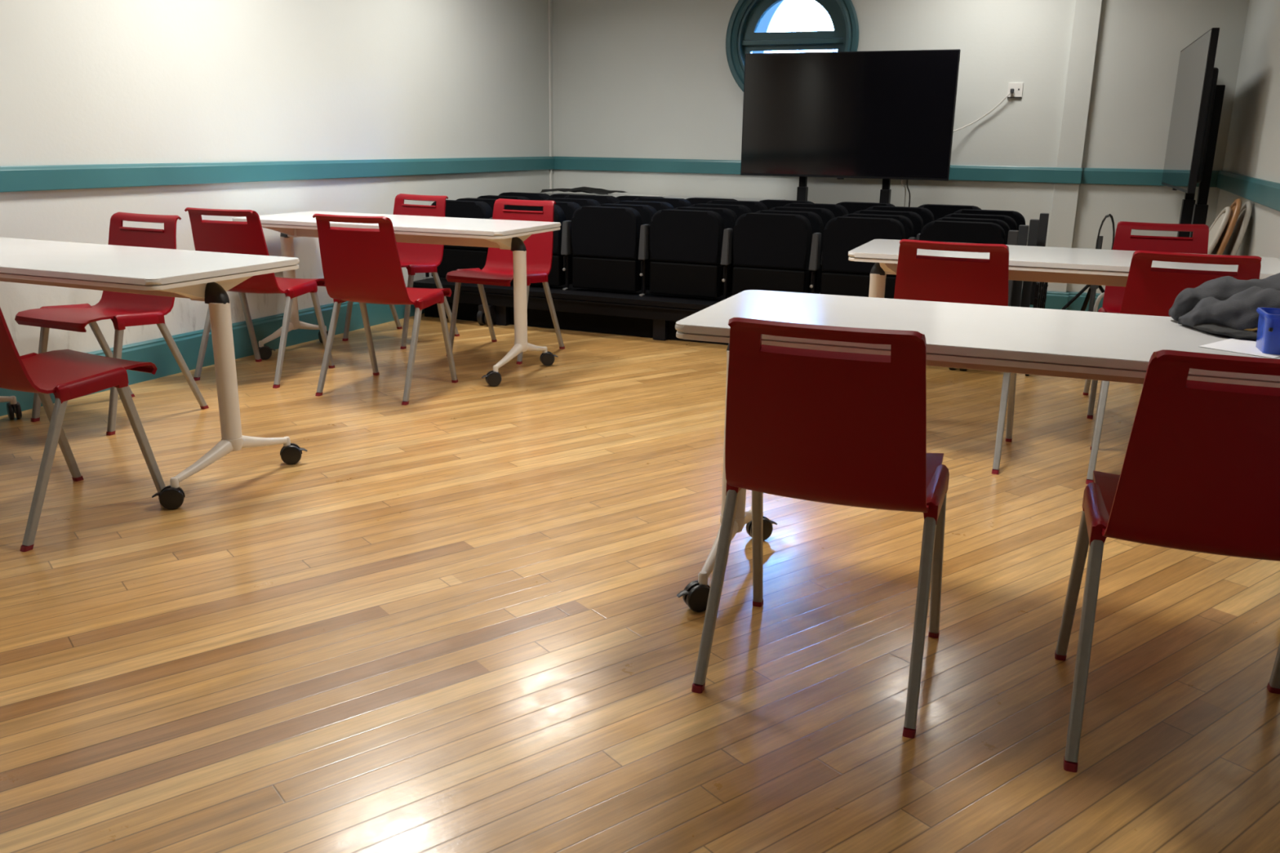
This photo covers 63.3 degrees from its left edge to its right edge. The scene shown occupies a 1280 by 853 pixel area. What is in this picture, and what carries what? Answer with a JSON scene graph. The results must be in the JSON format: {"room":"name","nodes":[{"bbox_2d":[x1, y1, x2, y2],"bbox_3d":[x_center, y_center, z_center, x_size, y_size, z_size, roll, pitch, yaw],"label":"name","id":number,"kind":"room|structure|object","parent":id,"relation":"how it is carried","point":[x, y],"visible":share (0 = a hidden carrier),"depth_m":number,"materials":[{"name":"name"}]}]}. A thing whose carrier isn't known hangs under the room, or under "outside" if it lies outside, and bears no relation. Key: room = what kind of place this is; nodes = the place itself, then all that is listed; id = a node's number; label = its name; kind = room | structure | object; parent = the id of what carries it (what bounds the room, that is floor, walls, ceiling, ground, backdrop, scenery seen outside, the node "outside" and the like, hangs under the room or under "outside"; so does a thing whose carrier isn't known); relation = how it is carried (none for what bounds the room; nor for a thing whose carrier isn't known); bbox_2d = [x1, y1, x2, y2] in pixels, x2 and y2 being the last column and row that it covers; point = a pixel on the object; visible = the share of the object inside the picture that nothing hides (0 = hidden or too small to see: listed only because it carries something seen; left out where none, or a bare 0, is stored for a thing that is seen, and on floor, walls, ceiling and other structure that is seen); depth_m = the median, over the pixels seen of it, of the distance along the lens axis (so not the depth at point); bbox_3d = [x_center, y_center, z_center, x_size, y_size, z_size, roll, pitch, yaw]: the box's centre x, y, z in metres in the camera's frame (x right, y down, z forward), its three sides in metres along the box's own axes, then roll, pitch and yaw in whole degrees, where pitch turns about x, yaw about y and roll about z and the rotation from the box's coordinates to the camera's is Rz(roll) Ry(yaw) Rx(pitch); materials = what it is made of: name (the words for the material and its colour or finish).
{"room":"community hall","nodes":[
{"label":"community hall","id":0,"kind":"room"},
{"bbox_2d":[0,0,553,355],"bbox_3d":[-3.261,-1.061,2.841,0.120,2.750,12.524,7,17,22],"label":"wall","id":1,"kind":"structure","parent":0,"point":[82,82],"depth_m":5.44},
{"bbox_2d":[0,301,424,416],"bbox_3d":[-3.213,0.182,3.154,0.022,0.187,12.524,7,17,22],"label":"baseboard","id":2,"kind":"structure","parent":1,"relation":"attached to","point":[156,351],"depth_m":5.50,"materials":[{"name":"teal paint"}]},
{"bbox_2d":[0,155,554,191],"bbox_3d":[-3.201,-0.655,2.923,0.023,0.103,12.524,7,17,22],"label":"trim","id":3,"kind":"structure","parent":1,"relation":"attached to","point":[40,177],"depth_m":5.33,"materials":[{"name":"teal paint"}]},
{"bbox_2d":[547,0,551,192],"bbox_3d":[-0.717,-2.532,8.302,0.016,2.750,0.018,7,17,22],"label":"trim","id":4,"kind":"structure","parent":1,"relation":"attached to","point":[548,1],"depth_m":8.25,"materials":[{"name":"white plastic"}]},
{"bbox_2d":[0,313,1279,852],"bbox_3d":[-0.979,0.581,2.365,5.115,0.100,13.024,7,17,22],"label":"floor","id":5,"kind":"structure","parent":0,"point":[458,622],"depth_m":2.48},
{"bbox_2d":[0,307,165,551],"bbox_3d":[-1.828,-0.133,3.171,0.474,0.823,0.534,9,17,26],"label":"chair","id":6,"kind":"object","parent":5,"relation":"on","point":[67,374],"visible":0.98,"depth_m":3.13,"materials":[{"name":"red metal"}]},
{"bbox_2d":[14,212,208,435],"bbox_3d":[-2.196,-0.444,4.280,0.474,0.823,0.534,8,17,23],"label":"chair","id":7,"kind":"object","parent":5,"relation":"on","point":[124,309],"visible":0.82,"depth_m":4.32,"materials":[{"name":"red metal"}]},
{"bbox_2d":[0,237,307,509],"bbox_3d":[-2.025,-0.241,3.711,1.568,0.740,0.651,7,17,22],"label":"table","id":8,"kind":"object","parent":5,"relation":"on","point":[206,277],"visible":1,"depth_m":3.42,"materials":[{"name":"laminate"}]},
{"bbox_2d":[151,485,185,499],"bbox_3d":[-1.497,0.208,3.296,0.096,0.041,0.032,-3,16,-15],"label":"hood","id":9,"kind":"object","parent":8,"relation":"attached to","point":[169,492],"depth_m":3.28,"materials":[{"name":"black plastic"}]},
{"bbox_2d":[280,443,307,455],"bbox_3d":[-1.257,0.081,3.771,0.096,0.041,0.032,-3,16,-13],"label":"hood","id":10,"kind":"object","parent":8,"relation":"attached to","point":[288,449],"depth_m":3.75,"materials":[{"name":"black plastic"}]},
{"bbox_2d":[184,207,334,388],"bbox_3d":[-1.854,-0.664,5.095,0.474,0.823,0.534,5,16,16],"label":"chair","id":11,"kind":"object","parent":5,"relation":"on","point":[247,237],"visible":0.7,"depth_m":4.88,"materials":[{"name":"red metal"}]},
{"bbox_2d":[312,213,457,405],"bbox_3d":[-1.175,-0.579,4.824,0.474,0.823,0.534,6,16,18],"label":"chair","id":12,"kind":"object","parent":5,"relation":"on","point":[363,266],"visible":1,"depth_m":4.62,"materials":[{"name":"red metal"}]},
{"bbox_2d":[231,210,560,386],"bbox_3d":[-1.247,-0.696,5.397,1.568,0.740,0.651,7,17,21],"label":"table","id":13,"kind":"object","parent":5,"relation":"on","point":[506,234],"visible":0.79,"depth_m":5.15,"materials":[{"name":"laminate"}]},
{"bbox_2d":[481,370,500,379],"bbox_3d":[-0.713,-0.247,4.988,0.096,0.041,0.032,-3,16,-15],"label":"hood","id":14,"kind":"object","parent":13,"relation":"attached to","point":[492,375],"depth_m":4.97,"materials":[{"name":"black plastic"}]},
{"bbox_2d":[539,351,557,359],"bbox_3d":[-0.478,-0.375,5.463,0.096,0.041,0.032,-5,17,-22],"label":"hood","id":15,"kind":"object","parent":13,"relation":"attached to","point":[545,354],"depth_m":5.44,"materials":[{"name":"black plastic"}]},
{"bbox_2d":[342,193,459,349],"bbox_3d":[-1.412,-0.915,6.029,0.474,0.823,0.534,9,17,28],"label":"chair","id":16,"kind":"object","parent":5,"relation":"on","point":[415,257],"visible":0.54,"depth_m":6.10,"materials":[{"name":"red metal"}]},
{"bbox_2d":[445,198,564,364],"bbox_3d":[-0.745,-0.808,5.673,0.474,0.823,0.534,8,17,23],"label":"chair","id":17,"kind":"object","parent":5,"relation":"on","point":[498,270],"visible":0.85,"depth_m":5.75,"materials":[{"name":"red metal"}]},
{"bbox_2d":[546,191,663,197],"bbox_3d":[-0.351,-1.424,8.092,0.910,0.737,0.620,7,17,22],"label":"side table","id":18,"kind":"object","parent":5,"relation":"on","point":[615,195],"visible":0.04,"depth_m":8.13,"materials":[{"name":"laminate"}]},
{"bbox_2d":[540,186,627,195],"bbox_3d":[-0.465,-1.817,7.998,0.620,0.042,0.490,7,17,22],"label":"cloth","id":19,"kind":"object","parent":18,"relation":"on","point":[585,189],"visible":1,"depth_m":7.99,"materials":[{"name":"black"}]},
{"bbox_2d":[413,277,1021,370],"bbox_3d":[0.471,-0.765,6.671,3.700,0.243,1.412,7,17,22],"label":"platform","id":20,"kind":"object","parent":5,"relation":"on","point":[655,316],"visible":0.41,"depth_m":6.37,"materials":[{"name":"black paint"}]},
{"bbox_2d":[422,200,493,279],"bbox_3d":[-1.194,-1.207,6.763,0.499,0.514,0.121,7,17,22],"label":"seat","id":21,"kind":"object","parent":20,"relation":"on","point":[454,257],"visible":0.34,"depth_m":6.69,"materials":[{"name":"grey"}]},
{"bbox_2d":[431,200,493,250],"bbox_3d":[-1.158,-1.307,6.729,0.430,0.302,0.105,7,17,22],"label":"cushion","id":22,"kind":"object","parent":21,"relation":"on","point":[454,208],"depth_m":6.65,"materials":[{"name":"black fabric"}]},
{"bbox_2d":[456,197,497,212],"bbox_3d":[-1.089,-1.268,6.982,0.499,0.514,0.121,7,17,22],"label":"seat","id":23,"kind":"object","parent":20,"relation":"on","point":[491,202],"visible":0.08,"depth_m":6.85,"materials":[{"name":"grey"}]},
{"bbox_2d":[476,195,529,199],"bbox_3d":[-0.976,-1.333,7.195,0.499,0.514,0.121,7,17,22],"label":"seat","id":24,"kind":"object","parent":20,"relation":"on","point":[494,197],"visible":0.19,"depth_m":7.08,"materials":[{"name":"grey"}]},
{"bbox_2d":[498,191,551,200],"bbox_3d":[-0.852,-1.402,7.404,0.499,0.514,0.121,7,17,22],"label":"seat","id":25,"kind":"object","parent":20,"relation":"on","point":[531,196],"visible":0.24,"depth_m":7.26,"materials":[{"name":"grey"}]},
{"bbox_2d":[488,204,565,286],"bbox_3d":[-0.716,-1.145,6.564,0.499,0.514,0.121,7,17,22],"label":"seat","id":26,"kind":"object","parent":20,"relation":"on","point":[556,277],"visible":0.3,"depth_m":6.46,"materials":[{"name":"grey"}]},
{"bbox_2d":[504,204,565,254],"bbox_3d":[-0.680,-1.245,6.529,0.430,0.302,0.105,7,17,22],"label":"cushion","id":27,"kind":"object","parent":26,"relation":"on","point":[558,213],"depth_m":6.43,"materials":[{"name":"black fabric"}]},
{"bbox_2d":[555,201,580,280],"bbox_3d":[-0.612,-1.206,6.782,0.499,0.514,0.121,7,17,22],"label":"seat","id":28,"kind":"object","parent":20,"relation":"on","point":[569,208],"visible":0.15,"depth_m":6.63,"materials":[{"name":"grey"}]},
{"bbox_2d":[555,201,580,220],"bbox_3d":[-0.575,-1.306,6.748,0.430,0.302,0.105,7,17,22],"label":"cushion","id":29,"kind":"object","parent":28,"relation":"on","point":[569,208],"depth_m":6.62,"materials":[{"name":"black fabric"}]},
{"bbox_2d":[543,197,599,206],"bbox_3d":[-0.498,-1.272,6.996,0.499,0.514,0.121,7,17,22],"label":"seat","id":30,"kind":"object","parent":20,"relation":"on","point":[581,202],"visible":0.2,"depth_m":6.86,"materials":[{"name":"grey"}]},
{"bbox_2d":[564,194,619,204],"bbox_3d":[-0.374,-1.340,7.204,0.499,0.514,0.121,7,17,22],"label":"seat","id":31,"kind":"object","parent":20,"relation":"on","point":[602,199],"visible":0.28,"depth_m":7.06,"materials":[{"name":"grey"}]},
{"bbox_2d":[560,205,642,292],"bbox_3d":[-0.238,-1.083,6.364,0.499,0.514,0.121,7,17,22],"label":"seat","id":32,"kind":"object","parent":20,"relation":"on","point":[603,242],"visible":0.95,"depth_m":6.31,"materials":[{"name":"grey"}]},
{"bbox_2d":[571,205,642,259],"bbox_3d":[-0.202,-1.183,6.330,0.430,0.302,0.105,7,17,22],"label":"cushion","id":33,"kind":"object","parent":32,"relation":"on","point":[597,232],"depth_m":6.28,"materials":[{"name":"black fabric"}]},
{"bbox_2d":[597,203,656,286],"bbox_3d":[-0.134,-1.144,6.583,0.499,0.514,0.121,7,17,22],"label":"seat","id":34,"kind":"object","parent":20,"relation":"on","point":[646,212],"visible":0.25,"depth_m":6.45,"materials":[{"name":"grey"}]},
{"bbox_2d":[597,203,656,224],"bbox_3d":[-0.097,-1.244,6.549,0.430,0.302,0.105,7,17,22],"label":"cushion","id":35,"kind":"object","parent":34,"relation":"on","point":[646,212],"depth_m":6.42,"materials":[{"name":"black fabric"}]},
{"bbox_2d":[616,195,662,200],"bbox_3d":[-0.030,-1.360,7.326,0.499,0.514,0.121,7,17,22],"label":"seat","id":36,"kind":"object","parent":20,"relation":"on","point":[626,197],"visible":0.14,"depth_m":7.24,"materials":[{"name":"grey"}]},
{"bbox_2d":[613,200,674,211],"bbox_3d":[-0.020,-1.210,6.796,0.499,0.514,0.121,7,17,22],"label":"seat","id":37,"kind":"object","parent":20,"relation":"on","point":[658,206],"visible":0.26,"depth_m":6.66,"materials":[{"name":"grey"}]},
{"bbox_2d":[632,196,691,208],"bbox_3d":[0.103,-1.278,7.005,0.499,0.514,0.121,7,17,22],"label":"seat","id":38,"kind":"object","parent":20,"relation":"on","point":[675,202],"visible":0.21,"depth_m":6.87,"materials":[{"name":"grey"}]},
{"bbox_2d":[638,208,724,297],"bbox_3d":[0.240,-1.021,6.165,0.499,0.514,0.121,7,17,22],"label":"seat","id":39,"kind":"object","parent":20,"relation":"on","point":[684,246],"visible":0.96,"depth_m":6.11,"materials":[{"name":"grey"}]},
{"bbox_2d":[649,208,724,264],"bbox_3d":[0.276,-1.121,6.130,0.430,0.302,0.105,7,17,22],"label":"cushion","id":40,"kind":"object","parent":39,"relation":"on","point":[677,237],"depth_m":6.08,"materials":[{"name":"black fabric"}]},
{"bbox_2d":[674,206,737,292],"bbox_3d":[0.344,-1.082,6.383,0.499,0.514,0.121,7,17,22],"label":"seat","id":41,"kind":"object","parent":20,"relation":"on","point":[729,216],"visible":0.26,"depth_m":6.25,"materials":[{"name":"grey"}]},
{"bbox_2d":[674,206,737,260],"bbox_3d":[0.381,-1.182,6.349,0.430,0.302,0.105,7,17,22],"label":"cushion","id":42,"kind":"object","parent":41,"relation":"on","point":[729,216],"depth_m":6.22,"materials":[{"name":"black fabric"}]},
{"bbox_2d":[686,197,737,204],"bbox_3d":[0.448,-1.302,7.125,0.499,0.514,0.121,7,17,22],"label":"seat","id":43,"kind":"object","parent":20,"relation":"on","point":[692,200],"visible":0.12,"depth_m":7.03,"materials":[{"name":"grey"}]},
{"bbox_2d":[689,203,751,217],"bbox_3d":[0.458,-1.148,6.597,0.499,0.514,0.121,7,17,22],"label":"seat","id":44,"kind":"object","parent":20,"relation":"on","point":[740,210],"visible":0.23,"depth_m":6.46,"materials":[{"name":"grey"}]},
{"bbox_2d":[706,200,768,212],"bbox_3d":[0.581,-1.216,6.805,0.499,0.514,0.121,7,17,22],"label":"seat","id":45,"kind":"object","parent":20,"relation":"on","point":[754,206],"visible":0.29,"depth_m":6.66,"materials":[{"name":"grey"}]},
{"bbox_2d":[720,212,812,301],"bbox_3d":[0.718,-0.959,5.965,0.499,0.514,0.121,7,17,22],"label":"seat","id":46,"kind":"object","parent":20,"relation":"on","point":[771,251],"visible":0.85,"depth_m":5.91,"materials":[{"name":"grey"}]},
{"bbox_2d":[733,212,812,270],"bbox_3d":[0.754,-1.059,5.931,0.430,0.302,0.105,7,17,22],"label":"cushion","id":47,"kind":"object","parent":46,"relation":"on","point":[762,241],"depth_m":5.88,"materials":[{"name":"black fabric"}]},
{"bbox_2d":[759,199,813,209],"bbox_3d":[0.925,-1.244,6.925,0.499,0.514,0.121,7,17,22],"label":"seat","id":48,"kind":"object","parent":20,"relation":"on","point":[770,203],"visible":0.12,"depth_m":6.83,"materials":[{"name":"grey"}]},
{"bbox_2d":[755,209,823,293],"bbox_3d":[0.822,-1.020,6.184,0.499,0.514,0.121,7,17,22],"label":"seat","id":49,"kind":"object","parent":20,"relation":"on","point":[815,220],"visible":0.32,"depth_m":6.07,"materials":[{"name":"grey"}]},
{"bbox_2d":[755,209,823,264],"bbox_3d":[0.858,-1.120,6.150,0.430,0.302,0.105,7,17,22],"label":"cushion","id":50,"kind":"object","parent":49,"relation":"on","point":[815,220],"depth_m":6.04,"materials":[{"name":"black fabric"}]},
{"bbox_2d":[768,206,835,292],"bbox_3d":[0.936,-1.086,6.397,0.499,0.514,0.121,7,17,22],"label":"seat","id":51,"kind":"object","parent":20,"relation":"on","point":[826,215],"visible":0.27,"depth_m":6.26,"materials":[{"name":"grey"}]},
{"bbox_2d":[768,206,835,255],"bbox_3d":[0.972,-1.186,6.363,0.430,0.302,0.105,7,17,22],"label":"cushion","id":52,"kind":"object","parent":51,"relation":"on","point":[826,215],"depth_m":6.25,"materials":[{"name":"black fabric"}]},
{"bbox_2d":[783,202,848,217],"bbox_3d":[1.059,-1.154,6.606,0.499,0.514,0.121,7,17,22],"label":"seat","id":53,"kind":"object","parent":20,"relation":"on","point":[837,210],"visible":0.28,"depth_m":6.46,"materials":[{"name":"grey"}]},
{"bbox_2d":[808,216,905,298],"bbox_3d":[1.195,-0.897,5.766,0.499,0.514,0.121,7,17,22],"label":"seat","id":54,"kind":"object","parent":20,"relation":"on","point":[840,276],"visible":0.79,"depth_m":5.73,"materials":[{"name":"grey"}]},
{"bbox_2d":[822,216,905,275],"bbox_3d":[1.232,-0.997,5.732,0.430,0.302,0.105,7,17,22],"label":"cushion","id":55,"kind":"object","parent":54,"relation":"on","point":[842,234],"depth_m":5.71,"materials":[{"name":"black fabric"}]},
{"bbox_2d":[836,201,895,213],"bbox_3d":[1.403,-1.186,6.724,0.499,0.514,0.121,7,17,22],"label":"seat","id":56,"kind":"object","parent":20,"relation":"on","point":[851,206],"visible":0.14,"depth_m":6.63,"materials":[{"name":"grey"}]},
{"bbox_2d":[820,213,914,265],"bbox_3d":[1.300,-0.958,5.985,0.499,0.514,0.121,7,17,22],"label":"seat","id":57,"kind":"object","parent":20,"relation":"on","point":[906,222],"visible":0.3,"depth_m":5.84,"materials":[{"name":"grey"}]},
{"bbox_2d":[842,213,914,239],"bbox_3d":[1.336,-1.058,5.950,0.430,0.302,0.105,7,17,22],"label":"cushion","id":58,"kind":"object","parent":57,"relation":"on","point":[908,224],"depth_m":5.84,"materials":[{"name":"black fabric"}]},
{"bbox_2d":[853,209,924,238],"bbox_3d":[1.414,-1.024,6.198,0.499,0.514,0.121,7,17,22],"label":"seat","id":59,"kind":"object","parent":20,"relation":"on","point":[917,220],"visible":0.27,"depth_m":6.04,"materials":[{"name":"grey"}]},
{"bbox_2d":[866,205,934,226],"bbox_3d":[1.537,-1.092,6.407,0.499,0.514,0.121,7,17,22],"label":"seat","id":60,"kind":"object","parent":20,"relation":"on","point":[927,216],"visible":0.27,"depth_m":6.26,"materials":[{"name":"grey"}]},
{"bbox_2d":[917,204,981,220],"bbox_3d":[1.881,-1.128,6.524,0.499,0.514,0.121,7,17,22],"label":"seat","id":61,"kind":"object","parent":20,"relation":"on","point":[939,211],"visible":0.18,"depth_m":6.43,"materials":[{"name":"grey"}]},
{"bbox_2d":[907,220,1005,244],"bbox_3d":[1.673,-0.836,5.566,0.499,0.514,0.121,7,17,22],"label":"seat","id":62,"kind":"object","parent":20,"relation":"on","point":[948,231],"visible":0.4,"depth_m":5.46,"materials":[{"name":"black fabric"}]},
{"bbox_2d":[915,217,1010,244],"bbox_3d":[1.778,-0.897,5.785,0.499,0.514,0.121,7,17,22],"label":"seat","id":63,"kind":"object","parent":20,"relation":"on","point":[1005,226],"visible":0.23,"depth_m":5.66,"materials":[{"name":"grey"}]},
{"bbox_2d":[943,213,1017,230],"bbox_3d":[1.892,-0.962,5.999,0.499,0.514,0.121,7,17,22],"label":"seat","id":64,"kind":"object","parent":20,"relation":"on","point":[1009,220],"visible":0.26,"depth_m":5.86,"materials":[{"name":"grey"}]},
{"bbox_2d":[953,208,1025,231],"bbox_3d":[2.015,-1.030,6.207,0.499,0.514,0.121,7,17,22],"label":"seat","id":65,"kind":"object","parent":20,"relation":"on","point":[1018,217],"visible":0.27,"depth_m":6.07,"materials":[{"name":"grey"}]},
{"bbox_2d":[1007,230,1018,306],"bbox_3d":[1.934,-0.784,5.452,0.048,0.480,0.050,7,17,22],"label":"end post","id":66,"kind":"object","parent":20,"relation":"on","point":[1012,239],"visible":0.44,"depth_m":5.39,"materials":[{"name":"grey"}]},
{"bbox_2d":[1010,224,1029,306],"bbox_3d":[2.061,-0.844,5.649,0.048,0.493,0.050,7,17,22],"label":"end post","id":67,"kind":"object","parent":20,"relation":"on","point":[1023,229],"visible":0.44,"depth_m":5.64,"materials":[{"name":"grey"}]},
{"bbox_2d":[1020,218,1039,307],"bbox_3d":[2.195,-0.907,5.854,0.048,0.510,0.050,7,17,22],"label":"end post","id":68,"kind":"object","parent":20,"relation":"attached to","point":[1033,224],"visible":0.44,"depth_m":5.81,"materials":[{"name":"grey"}]},
{"bbox_2d":[691,317,949,738],"bbox_3d":[0.434,0.141,2.299,0.474,0.823,0.534,7,17,21],"label":"chair","id":69,"kind":"object","parent":5,"relation":"on","point":[822,426],"visible":1,"depth_m":2.08,"materials":[{"name":"red plastic"}]},
{"bbox_2d":[796,176,891,203],"bbox_3d":[1.373,-1.558,7.135,0.710,1.550,0.339,7,17,22],"label":"stand","id":70,"kind":"object","parent":5,"relation":"on","point":[802,190],"visible":0.09,"depth_m":7.10,"materials":[{"name":"black paint"}]},
{"bbox_2d":[740,48,960,180],"bbox_3d":[1.381,-2.086,6.991,1.425,0.821,0.077,7,17,22],"label":"television","id":71,"kind":"object","parent":70,"relation":"attached to","point":[867,114],"visible":1,"depth_m":6.94,"materials":[{"name":"black"}]},
{"bbox_2d":[893,239,1016,474],"bbox_3d":[1.202,-0.314,3.985,0.474,0.823,0.534,8,17,24],"label":"chair","id":72,"kind":"object","parent":5,"relation":"on","point":[918,277],"visible":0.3,"depth_m":3.72,"materials":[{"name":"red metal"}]},
{"bbox_2d":[675,289,1279,612],"bbox_3d":[0.917,0.123,2.543,1.568,0.740,0.651,7,16,20],"label":"table","id":73,"kind":"object","parent":5,"relation":"on","point":[1113,347],"visible":0.63,"depth_m":2.43,"materials":[{"name":"white laminate"}]},
{"bbox_2d":[676,582,710,599],"bbox_3d":[0.139,0.414,2.635,0.096,0.041,0.032,-6,17,-22],"label":"hood","id":74,"kind":"object","parent":73,"relation":"attached to","point":[693,590],"depth_m":2.62,"materials":[{"name":"black plastic"}]},
{"bbox_2d":[746,515,777,530],"bbox_3d":[0.367,0.286,3.110,0.096,0.041,0.032,-6,17,-24],"label":"hood","id":75,"kind":"object","parent":73,"relation":"attached to","point":[767,524],"depth_m":3.10,"materials":[{"name":"black plastic"}]},
{"bbox_2d":[1168,272,1279,339],"bbox_3d":[1.484,-0.274,2.362,0.483,0.133,0.340,7,17,22],"label":"coat","id":76,"kind":"object","parent":73,"relation":"on","point":[1226,305],"visible":0.88,"depth_m":2.39,"materials":[{"name":"grey fabric"}]},
{"bbox_2d":[1198,337,1279,358],"bbox_3d":[1.347,-0.176,2.253,0.260,0.001,0.150,-11,19,-37],"label":"paper sheet","id":77,"kind":"object","parent":73,"relation":"on","point":[1244,346],"visible":0.5,"depth_m":2.23,"materials":[{"name":"white"}]},
{"bbox_2d":[1255,306,1279,355],"bbox_3d":[1.372,-0.196,2.168,0.149,0.083,0.110,6,16,19],"label":"storage box","id":78,"kind":"object","parent":77,"relation":"on","point":[1268,339],"visible":1,"depth_m":2.15,"materials":[{"name":"blue plastic"}]},
{"bbox_2d":[1025,281,1048,376],"bbox_3d":[2.270,-0.649,5.901,0.018,0.480,1.330,7,17,22],"label":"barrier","id":79,"kind":"object","parent":5,"relation":"on","point":[1041,288],"visible":0.23,"depth_m":5.53,"materials":[{"name":"black paint"}]},
{"bbox_2d":[1030,213,1048,304],"bbox_3d":[2.335,-0.977,6.077,0.048,0.530,0.050,7,17,22],"label":"end post","id":80,"kind":"object","parent":79,"relation":"attached to","point":[1043,219],"visible":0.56,"depth_m":6.02,"materials":[{"name":"grey"}]},
{"bbox_2d":[848,239,1279,297],"bbox_3d":[1.654,-0.319,4.182,1.568,0.740,0.651,7,17,21],"label":"table","id":81,"kind":"object","parent":5,"relation":"on","point":[1102,267],"visible":0.21,"depth_m":4.03,"materials":[{"name":"laminate"}]},
{"bbox_2d":[1061,235,1104,311],"bbox_3d":[2.625,-0.788,6.068,0.533,0.652,0.416,-9,18,-32],"label":"stand","id":82,"kind":"object","parent":5,"relation":"on","point":[1091,295],"depth_m":6.01,"materials":[{"name":"grey metal"}]},
{"bbox_2d":[1095,213,1115,249],"bbox_3d":[2.636,-1.027,5.891,0.094,0.356,0.030,7,17,22],"label":"cable loop","id":83,"kind":"object","parent":82,"relation":"attached to","point":[1110,215],"visible":0.51,"depth_m":5.86,"materials":[{"name":"black"}]},
{"bbox_2d":[1083,221,1208,418],"bbox_3d":[2.268,-0.464,4.585,0.474,0.823,0.534,7,16,20],"label":"chair","id":84,"kind":"object","parent":5,"relation":"on","point":[1113,295],"visible":0.37,"depth_m":4.70,"materials":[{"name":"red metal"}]},
{"bbox_2d":[1054,349,1279,773],"bbox_3d":[1.126,0.219,2.050,0.474,0.823,0.534,6,16,18],"label":"chair","id":85,"kind":"object","parent":5,"relation":"on","point":[1200,473],"visible":1,"depth_m":1.85,"materials":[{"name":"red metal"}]},
{"bbox_2d":[1085,250,1262,484],"bbox_3d":[1.907,-0.228,3.710,0.474,0.823,0.534,7,17,23],"label":"chair","id":86,"kind":"object","parent":5,"relation":"on","point":[1148,291],"visible":0.26,"depth_m":3.47,"materials":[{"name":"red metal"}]},
{"bbox_2d":[1177,84,1225,237],"bbox_3d":[3.138,-1.243,6.085,0.339,1.550,0.710,7,16,20],"label":"stand","id":87,"kind":"object","parent":5,"relation":"on","point":[1192,213],"visible":0.16,"depth_m":5.73,"materials":[{"name":"black paint"}]},
{"bbox_2d":[1161,27,1219,193],"bbox_3d":[3.147,-1.770,5.939,0.077,0.821,1.425,7,16,20],"label":"television","id":88,"kind":"object","parent":87,"relation":"attached to","point":[1197,77],"visible":1,"depth_m":5.58,"materials":[{"name":"black"}]},
{"bbox_2d":[1207,206,1231,254],"bbox_3d":[2.731,-0.679,5.272,0.348,0.870,0.424,7,17,22],"label":"folding chair","id":89,"kind":"object","parent":5,"relation":"on","point":[1216,229],"visible":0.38,"depth_m":5.03,"materials":[{"name":"beige paint"}]},
{"bbox_2d":[1210,198,1241,254],"bbox_3d":[2.789,-0.686,5.221,0.278,0.909,0.424,7,17,22],"label":"folding chair","id":90,"kind":"object","parent":5,"relation":"on","point":[1236,206],"visible":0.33,"depth_m":4.96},
{"bbox_2d":[1222,201,1252,255],"bbox_3d":[2.864,-0.679,5.223,0.237,0.895,0.424,7,17,22],"label":"folding chair","id":91,"kind":"object","parent":5,"relation":"on","point":[1233,244],"visible":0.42,"depth_m":5.01,"materials":[{"name":"beige paint"}]},
{"bbox_2d":[656,195,785,201],"bbox_3d":[0.524,-1.314,7.726,0.940,0.743,0.620,7,17,22],"label":"side table","id":92,"kind":"object","parent":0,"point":[684,197],"visible":0.08,"depth_m":7.76,"materials":[{"name":"grey laminate"}]},
{"bbox_2d":[551,0,1249,293],"bbox_3d":[1.550,-2.288,7.535,5.055,2.750,0.220,7,17,22],"label":"wall","id":93,"kind":"structure","parent":0,"point":[632,78],"depth_m":7.13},
{"bbox_2d":[725,0,858,92],"bbox_3d":[1.122,-2.801,7.560,0.980,0.980,0.234,7,17,22],"label":"window","id":94,"kind":"structure","parent":93,"relation":"in","point":[742,37],"depth_m":7.54,"materials":[{"name":"teal paint"}]},
{"bbox_2d":[554,155,1219,186],"bbox_3d":[1.487,-1.856,7.518,4.815,0.103,0.068,7,17,22],"label":"trim","id":95,"kind":"structure","parent":93,"relation":"attached to","point":[957,172],"depth_m":7.17,"materials":[{"name":"teal paint"}]},
{"bbox_2d":[1007,82,1023,97],"bbox_3d":[2.519,-2.257,6.975,0.094,0.096,0.013,7,17,22],"label":"wall socket","id":96,"kind":"object","parent":93,"relation":"attached to","point":[1017,86],"visible":1,"depth_m":6.97,"materials":[{"name":"white plastic"}]},
{"bbox_2d":[1021,290,1103,311],"bbox_3d":[1.475,-1.019,7.749,4.815,0.187,0.067,7,17,22],"label":"baseboard","id":97,"kind":"structure","parent":93,"relation":"attached to","point":[1055,300],"depth_m":7.12,"materials":[{"name":"teal paint"}]},
{"bbox_2d":[1047,0,1102,292],"bbox_3d":[2.872,-2.080,6.850,0.156,2.750,0.055,7,17,22],"label":"pillar","id":98,"kind":"structure","parent":93,"relation":"attached to","point":[1086,17],"depth_m":6.83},
{"bbox_2d":[1214,0,1279,259],"bbox_3d":[1.262,-0.476,0.954,0.120,2.750,12.524,7,17,22],"label":"wall","id":99,"kind":"structure","parent":0,"point":[1253,142],"depth_m":5.30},
{"bbox_2d":[1216,170,1279,211],"bbox_3d":[1.190,-0.086,1.091,0.023,0.103,12.524,7,17,22],"label":"trim","id":100,"kind":"structure","parent":99,"relation":"attached to","point":[1263,192],"depth_m":5.01,"materials":[{"name":"teal paint"}]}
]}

